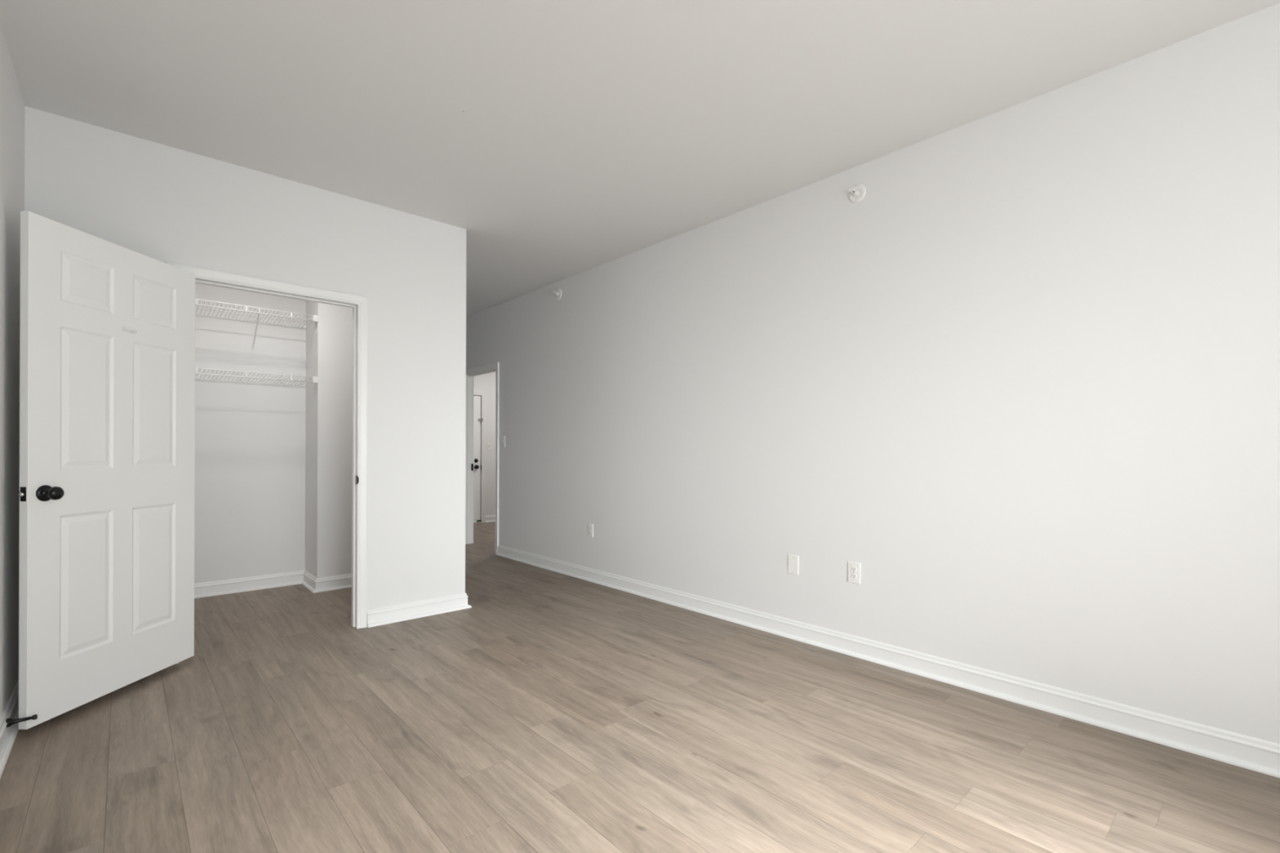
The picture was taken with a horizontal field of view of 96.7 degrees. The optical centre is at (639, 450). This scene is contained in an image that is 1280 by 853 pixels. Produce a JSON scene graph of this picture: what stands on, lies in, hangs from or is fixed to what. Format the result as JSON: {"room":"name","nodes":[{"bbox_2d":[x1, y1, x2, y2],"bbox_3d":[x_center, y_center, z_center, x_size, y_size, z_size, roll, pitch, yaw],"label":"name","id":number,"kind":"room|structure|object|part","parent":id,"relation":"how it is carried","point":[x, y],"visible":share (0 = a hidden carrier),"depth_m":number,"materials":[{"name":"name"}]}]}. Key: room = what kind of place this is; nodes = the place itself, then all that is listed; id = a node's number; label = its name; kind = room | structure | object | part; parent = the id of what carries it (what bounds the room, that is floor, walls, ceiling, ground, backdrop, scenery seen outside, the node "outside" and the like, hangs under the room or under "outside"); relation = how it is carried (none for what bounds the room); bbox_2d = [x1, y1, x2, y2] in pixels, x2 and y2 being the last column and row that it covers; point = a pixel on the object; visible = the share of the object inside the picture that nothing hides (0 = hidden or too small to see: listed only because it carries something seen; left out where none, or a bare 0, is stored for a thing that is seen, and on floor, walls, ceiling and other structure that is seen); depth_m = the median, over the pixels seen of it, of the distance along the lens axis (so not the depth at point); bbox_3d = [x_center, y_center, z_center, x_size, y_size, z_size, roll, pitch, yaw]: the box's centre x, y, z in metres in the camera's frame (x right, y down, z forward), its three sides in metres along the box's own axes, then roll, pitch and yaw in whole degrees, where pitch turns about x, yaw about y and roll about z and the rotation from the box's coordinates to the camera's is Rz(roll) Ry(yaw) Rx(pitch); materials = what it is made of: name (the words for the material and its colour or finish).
{"room":"empty bedroom","nodes":[
{"label":"empty bedroom","id":0,"kind":"room"},
{"bbox_2d":[0,21,24,719],"bbox_3d":[-1.690,-0.236,1.258,0.120,2.740,6.935,0,0,-42],"label":"wall","id":1,"kind":"structure","parent":0,"point":[11,102],"depth_m":2.32,"materials":[{"name":"white paint"}]},
{"bbox_2d":[0,680,18,778],"bbox_3d":[-0.914,1.083,0.862,0.503,0.108,5.300,0,0,-42],"label":"baseboard","id":2,"kind":"structure","parent":1,"relation":"attached to","point":[7,735],"depth_m":2.21,"materials":[{"name":"white paint"}]},
{"bbox_2d":[5,714,37,728],"bbox_3d":[-2.421,1.054,2.229,0.082,0.034,0.034,0,0,-42],"label":"door stop","id":3,"kind":"object","parent":1,"relation":"attached to","point":[10,722],"visible":1,"depth_m":2.22,"materials":[{"name":"black metal"}]},
{"bbox_2d":[24,106,466,609],"bbox_3d":[-3.244,-0.241,4.684,2.180,2.740,3.500,0,0,-42],"label":"wall","id":4,"kind":"structure","parent":0,"point":[159,202],"depth_m":3.67,"materials":[{"name":"white paint"}]},
{"bbox_2d":[18,210,195,729],"bbox_3d":[-2.411,0.077,2.643,0.157,2.044,0.832,0,0,2],"label":"door","id":5,"kind":"structure","parent":4,"relation":"in","point":[107,329],"depth_m":2.52,"materials":[{"name":"white paint"}]},
{"bbox_3d":[-2.429,0.171,2.241,0.023,0.057,0.002,0,0,2],"label":"latch plate","id":6,"kind":"part","parent":5,"relation":"part of","materials":[{"name":"black metal"}]},
{"bbox_3d":[-2.376,0.172,2.301,0.066,0.066,0.066,0,0,2],"label":"knob","id":7,"kind":"part","parent":5,"relation":"part of","materials":[{"name":"black metal"}]},
{"bbox_2d":[165,262,368,663],"bbox_3d":[-2.166,0.070,3.370,1.002,2.125,0.140,0,0,-42],"label":"door frame","id":8,"kind":"structure","parent":4,"relation":"attached to","point":[362,301],"depth_m":3.63,"materials":[{"name":"white paint"}]},
{"bbox_3d":[-1.809,0.186,3.635,0.008,0.060,0.053,0,0,-42],"label":"strike plate","id":9,"kind":"part","parent":8,"relation":"part of","materials":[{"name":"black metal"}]},
{"bbox_2d":[367,592,471,627],"bbox_3d":[-2.666,1.077,5.190,0.704,0.108,3.534,0,0,-42],"label":"baseboard","id":10,"kind":"structure","parent":4,"relation":"attached to","point":[379,616],"depth_m":3.87,"materials":[{"name":"white paint"}]},
{"bbox_2d":[194,283,306,583],"bbox_3d":[-3.252,-0.241,4.603,2.060,2.740,0.120,0,0,-42],"label":"wall","id":11,"kind":"structure","parent":0,"point":[250,477],"depth_m":4.60,"materials":[{"name":"white paint"}]},
{"bbox_2d":[195,298,317,346],"bbox_3d":[-3.278,-0.968,4.218,1.494,0.243,0.412,0,0,-42],"label":"wire shelf","id":12,"kind":"object","parent":11,"relation":"attached to","point":[314,317],"visible":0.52,"depth_m":4.41,"materials":[{"name":"white metal"}]},
{"bbox_3d":[-3.148,-1.065,4.074,1.492,0.043,0.007,0,0,-42],"label":"rail","id":13,"kind":"part","parent":12,"relation":"part of","materials":[{"name":"white metal"}]},
{"bbox_2d":[195,367,317,386],"bbox_3d":[-3.279,-0.573,4.218,1.494,0.050,0.412,0,0,-42],"label":"wire shelf","id":14,"kind":"object","parent":11,"relation":"attached to","point":[314,379],"visible":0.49,"depth_m":4.41,"materials":[{"name":"white metal"}]},
{"bbox_2d":[194,569,351,598],"bbox_3d":[-2.708,1.077,3.998,2.060,0.108,1.515,0,0,-42],"label":"baseboard","id":15,"kind":"structure","parent":11,"relation":"attached to","point":[313,584],"depth_m":4.62,"materials":[{"name":"white paint"}]},
{"bbox_2d":[305,300,352,577],"bbox_3d":[-2.518,-0.239,4.908,0.562,2.740,0.415,0,0,-42],"label":"wall","id":16,"kind":"structure","parent":0,"point":[329,340],"depth_m":4.66,"materials":[{"name":"white paint"}]},
{"bbox_2d":[474,372,495,515],"bbox_3d":[-2.593,-0.239,8.933,1.843,2.740,0.120,0,0,-42],"label":"wall","id":17,"kind":"structure","parent":0,"point":[486,383],"depth_m":9.04,"materials":[{"name":"white paint"}]},
{"bbox_2d":[473,395,483,522],"bbox_3d":[-2.826,0.127,8.646,0.935,1.982,0.105,0,0,-42],"label":"door","id":18,"kind":"structure","parent":17,"relation":"in","point":[477,420],"depth_m":8.91,"materials":[{"name":"white paint"}]},
{"bbox_2d":[474,391,485,522],"bbox_3d":[-2.867,0.100,8.674,1.035,2.060,0.138,0,0,-42],"label":"door frame","id":19,"kind":"structure","parent":17,"relation":"attached to","point":[482,394],"depth_m":8.95,"materials":[{"name":"white paint"}]},
{"bbox_2d":[486,442,491,449],"bbox_3d":[-2.391,-0.073,9.023,0.072,0.116,0.021,0,0,-42],"label":"light switch","id":20,"kind":"object","parent":17,"relation":"attached to","point":[488,444],"visible":1,"depth_m":9.02,"materials":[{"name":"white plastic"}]},
{"bbox_2d":[484,515,495,522],"bbox_3d":[-0.954,1.083,7.912,0.778,0.108,3.600,0,0,-42],"label":"baseboard","id":21,"kind":"structure","parent":17,"relation":"attached to","point":[488,518],"depth_m":9.03,"materials":[{"name":"white paint"}]},
{"bbox_2d":[0,521,1279,852],"bbox_3d":[-0.598,1.163,4.118,5.588,0.050,9.940,0,0,-42],"label":"floor","id":22,"kind":"structure","parent":0,"point":[554,712],"depth_m":2.15,"materials":[{"name":"wood"}]},
{"bbox_2d":[0,0,1279,316],"bbox_3d":[-0.588,-1.652,4.118,5.588,0.100,9.940,0,0,-42],"label":"ceiling","id":23,"kind":"structure","parent":0,"point":[588,134],"depth_m":2.51,"materials":[{"name":"white paint"}]},
{"bbox_2d":[466,2,1279,744],"bbox_3d":[-0.022,-0.230,4.636,0.120,2.740,9.700,0,0,-42],"label":"wall","id":24,"kind":"structure","parent":0,"point":[1026,382],"depth_m":2.71,"materials":[{"name":"white paint"}]},
{"bbox_2d":[465,361,499,554],"bbox_3d":[-1.812,0.081,6.608,0.156,2.105,0.935,0,0,-42],"label":"door frame","id":25,"kind":"structure","parent":24,"relation":"attached to","point":[468,435],"depth_m":6.90,"materials":[{"name":"white paint"}]},
{"bbox_2d":[501,435,505,447],"bbox_3d":[-1.481,-0.100,6.142,0.019,0.116,0.072,0,0,-42],"label":"light switch","id":26,"kind":"object","parent":24,"relation":"attached to","point":[503,437],"visible":1,"depth_m":6.14,"materials":[{"name":"white plastic"}]},
{"bbox_2d":[551,288,561,299],"bbox_3d":[-0.790,-1.480,5.350,0.067,0.100,0.100,0,0,-42],"label":"sprinkler","id":27,"kind":"object","parent":24,"relation":"attached to","point":[558,293],"visible":1,"depth_m":5.35,"materials":[{"name":"white plastic"}]},
{"bbox_2d":[587,523,593,537],"bbox_3d":[-0.435,0.699,4.993,0.009,0.116,0.072,0,0,-42],"label":"wall outlet","id":28,"kind":"object","parent":24,"relation":"attached to","point":[590,526],"visible":1,"depth_m":4.99,"materials":[{"name":"white plastic"}]},
{"bbox_2d":[787,554,798,574],"bbox_3d":[0.938,0.696,3.481,0.008,0.116,0.072,0,0,-42],"label":"blank wall plate","id":29,"kind":"object","parent":24,"relation":"attached to","point":[793,560],"visible":1,"depth_m":3.48,"materials":[{"name":"white plastic"}]},
{"bbox_2d":[848,561,860,584],"bbox_3d":[1.200,0.684,3.189,0.009,0.116,0.072,0,0,-42],"label":"wall outlet","id":30,"kind":"object","parent":24,"relation":"attached to","point":[854,568],"visible":1,"depth_m":3.18,"materials":[{"name":"white plastic"}]},
{"bbox_2d":[851,566,856,572],"bbox_3d":[1.198,0.665,3.188,0.003,0.027,0.029,0,0,-42],"label":"receptacle","id":31,"kind":"object","parent":30,"relation":"attached to","point":[853,568],"depth_m":3.19,"materials":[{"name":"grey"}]},
{"bbox_2d":[851,573,856,578],"bbox_3d":[1.198,0.704,3.188,0.003,0.027,0.029,0,0,-42],"label":"receptacle","id":32,"kind":"object","parent":30,"relation":"attached to","point":[853,575],"depth_m":3.19,"materials":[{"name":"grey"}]},
{"bbox_2d":[848,184,866,203],"bbox_3d":[1.193,-1.439,3.163,0.067,0.100,0.100,0,0,-42],"label":"sprinkler","id":33,"kind":"object","parent":24,"relation":"attached to","point":[857,193],"visible":1,"depth_m":3.17,"materials":[{"name":"white plastic"}]},
{"bbox_2d":[495,544,1279,777],"bbox_3d":[0.808,1.089,3.600,0.034,0.108,7.043,0,0,-42],"label":"baseboard","id":34,"kind":"structure","parent":24,"relation":"attached to","point":[1246,752],"depth_m":2.70,"materials":[{"name":"white paint"}]}
]}

